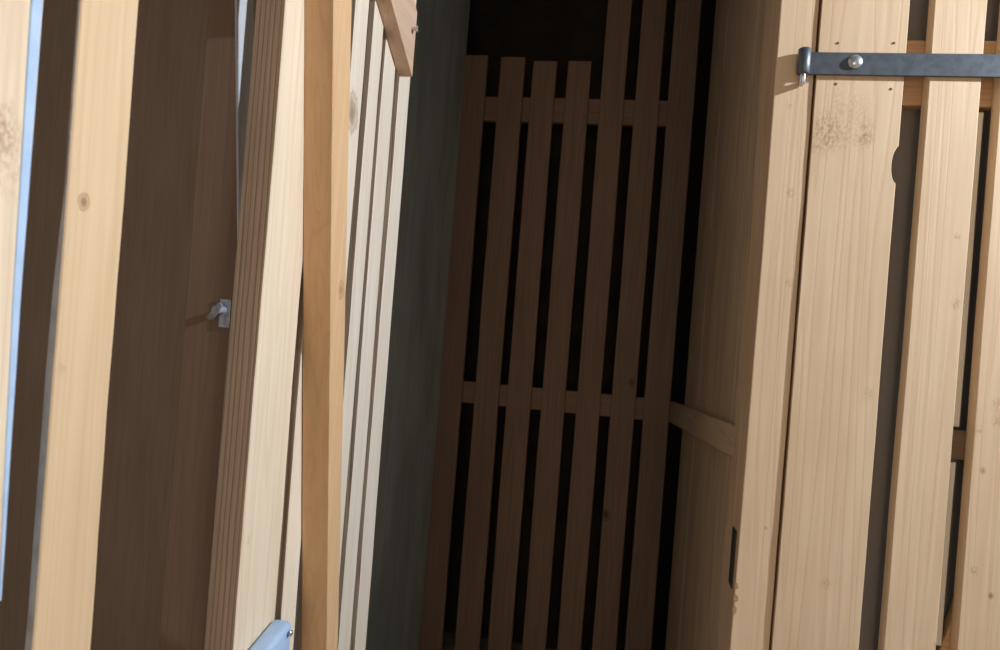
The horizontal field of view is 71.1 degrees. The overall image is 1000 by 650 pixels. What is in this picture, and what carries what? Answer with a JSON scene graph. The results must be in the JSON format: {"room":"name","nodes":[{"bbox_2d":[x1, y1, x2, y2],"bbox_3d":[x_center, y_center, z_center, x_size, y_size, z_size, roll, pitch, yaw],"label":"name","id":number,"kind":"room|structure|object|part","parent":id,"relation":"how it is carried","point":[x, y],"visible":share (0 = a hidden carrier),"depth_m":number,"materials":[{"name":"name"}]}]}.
{"room":"basement storage room","nodes":[
{"label":"basement storage room","id":0,"kind":"room"},
{"bbox_2d":[0,0,208,649],"bbox_3d":[-1.530,-0.150,2.302,2.294,2.960,0.021,4,0,10],"label":"wall","id":1,"kind":"structure","parent":0,"point":[168,68],"depth_m":2.23,"materials":[{"name":"brown wood"}]},
{"bbox_2d":[293,0,469,649],"bbox_3d":[-0.378,-0.060,2.180,0.020,2.960,1.630,4,0,10],"label":"wall","id":2,"kind":"structure","parent":0,"point":[417,328],"depth_m":2.58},
{"bbox_2d":[158,0,256,649],"bbox_3d":[-0.517,-0.071,1.342,0.138,2.960,0.071,4,0,10],"label":"trim","id":3,"kind":"structure","parent":2,"relation":"attached to","point":[213,250],"depth_m":1.31,"materials":[{"name":"brown wood"}]},
{"bbox_2d":[207,299,231,327],"bbox_3d":[-0.518,-0.022,1.288,0.029,0.052,0.036,4,0,10],"label":"latch","id":4,"kind":"object","parent":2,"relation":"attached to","point":[223,308],"depth_m":1.30,"materials":[{"name":"metal"}]},
{"bbox_3d":[-0.512,-0.022,1.303,0.022,0.052,0.004,4,0,10],"label":"plate","id":5,"kind":"part","parent":4,"relation":"part of","materials":[{"name":"metal"}]},
{"bbox_2d":[443,632,556,649],"bbox_3d":[-0.151,1.493,-0.197,6.400,0.100,8.600,4,0,10],"label":"floor","id":6,"kind":"structure","parent":0,"point":[449,638],"depth_m":3.18,"materials":[{"name":"concrete"}]},
{"bbox_2d":[0,0,418,649],"bbox_3d":[-0.324,0.239,0.954,0.089,2.333,0.981,4,0,10],"label":"partition","id":7,"kind":"object","parent":6,"relation":"on","point":[308,350],"visible":1,"depth_m":0.94,"materials":[{"name":"brown wood"}]},
{"bbox_2d":[235,0,253,241],"bbox_3d":[-0.429,0.267,1.194,0.005,2.300,0.430,4,0,10],"label":"board","id":8,"kind":"object","parent":6,"relation":"on","point":[244,19],"visible":0.21,"depth_m":1.08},
{"bbox_2d":[419,0,701,649],"bbox_3d":[0.230,-0.017,2.930,0.988,2.930,0.055,4,0,10],"label":"wall","id":9,"kind":"structure","parent":6,"relation":"on","point":[510,109],"depth_m":2.90,"materials":[{"name":"brown wood"}]},
{"bbox_3d":[0.204,0.313,2.942,0.985,0.092,0.031,4,0,10],"label":"rail","id":10,"kind":"part","parent":9,"relation":"part of","materials":[{"name":"brown wood"}]},
{"bbox_3d":[0.299,-0.896,2.942,0.985,0.105,0.031,4,0,10],"label":"rail","id":11,"kind":"part","parent":9,"relation":"part of","materials":[{"name":"brown wood"}]},
{"bbox_2d":[717,0,818,649],"bbox_3d":[0.458,0.006,1.200,0.062,2.960,0.146,4,0,10],"label":"post","id":12,"kind":"object","parent":6,"relation":"on","point":[747,591],"visible":1,"depth_m":1.15,"materials":[{"name":"brown wood"}]},
{"bbox_3d":[0.397,0.395,1.189,0.006,0.096,0.036,4,0,10],"label":"strike plate","id":13,"kind":"part","parent":12,"relation":"part of","materials":[{"name":"metal"}]},
{"bbox_2d":[769,0,999,649],"bbox_3d":[0.724,0.217,1.108,0.585,2.520,0.071,4,0,10],"label":"gate","id":14,"kind":"object","parent":12,"relation":"attached to","point":[864,66],"visible":0.96,"depth_m":1.12,"materials":[{"name":"brown wood"}]},
{"bbox_3d":[0.792,-0.400,1.128,0.542,0.106,0.026,4,0,10],"label":"rail","id":15,"kind":"part","parent":14,"relation":"part of","materials":[{"name":"brown wood"}]},
{"bbox_3d":[0.844,0.200,1.111,0.342,0.047,0.025,4,0,10],"label":"rail","id":16,"kind":"part","parent":14,"relation":"part of","materials":[{"name":"brown wood"}]},
{"bbox_2d":[859,0,999,649],"bbox_3d":[0.899,0.146,1.128,0.571,2.750,0.021,4,0,10],"label":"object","id":17,"kind":"object","parent":6,"relation":"on","point":[904,160],"visible":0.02,"depth_m":1.16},
{"bbox_2d":[444,0,715,649],"bbox_3d":[0.548,0.013,3.204,6.400,2.960,0.100,4,0,10],"label":"wall","id":18,"kind":"structure","parent":0,"point":[561,31],"depth_m":3.19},
{"bbox_2d":[665,0,767,649],"bbox_3d":[0.598,0.017,2.056,0.037,2.960,1.585,4,0,10],"label":"wall","id":19,"kind":"structure","parent":0,"point":[706,419],"depth_m":1.78,"materials":[{"name":"brown wood"}]},
{"bbox_3d":[0.567,0.290,2.058,0.017,0.186,1.585,4,0,10],"label":"rail","id":20,"kind":"part","parent":19,"relation":"part of","materials":[{"name":"brown wood"}]}
]}

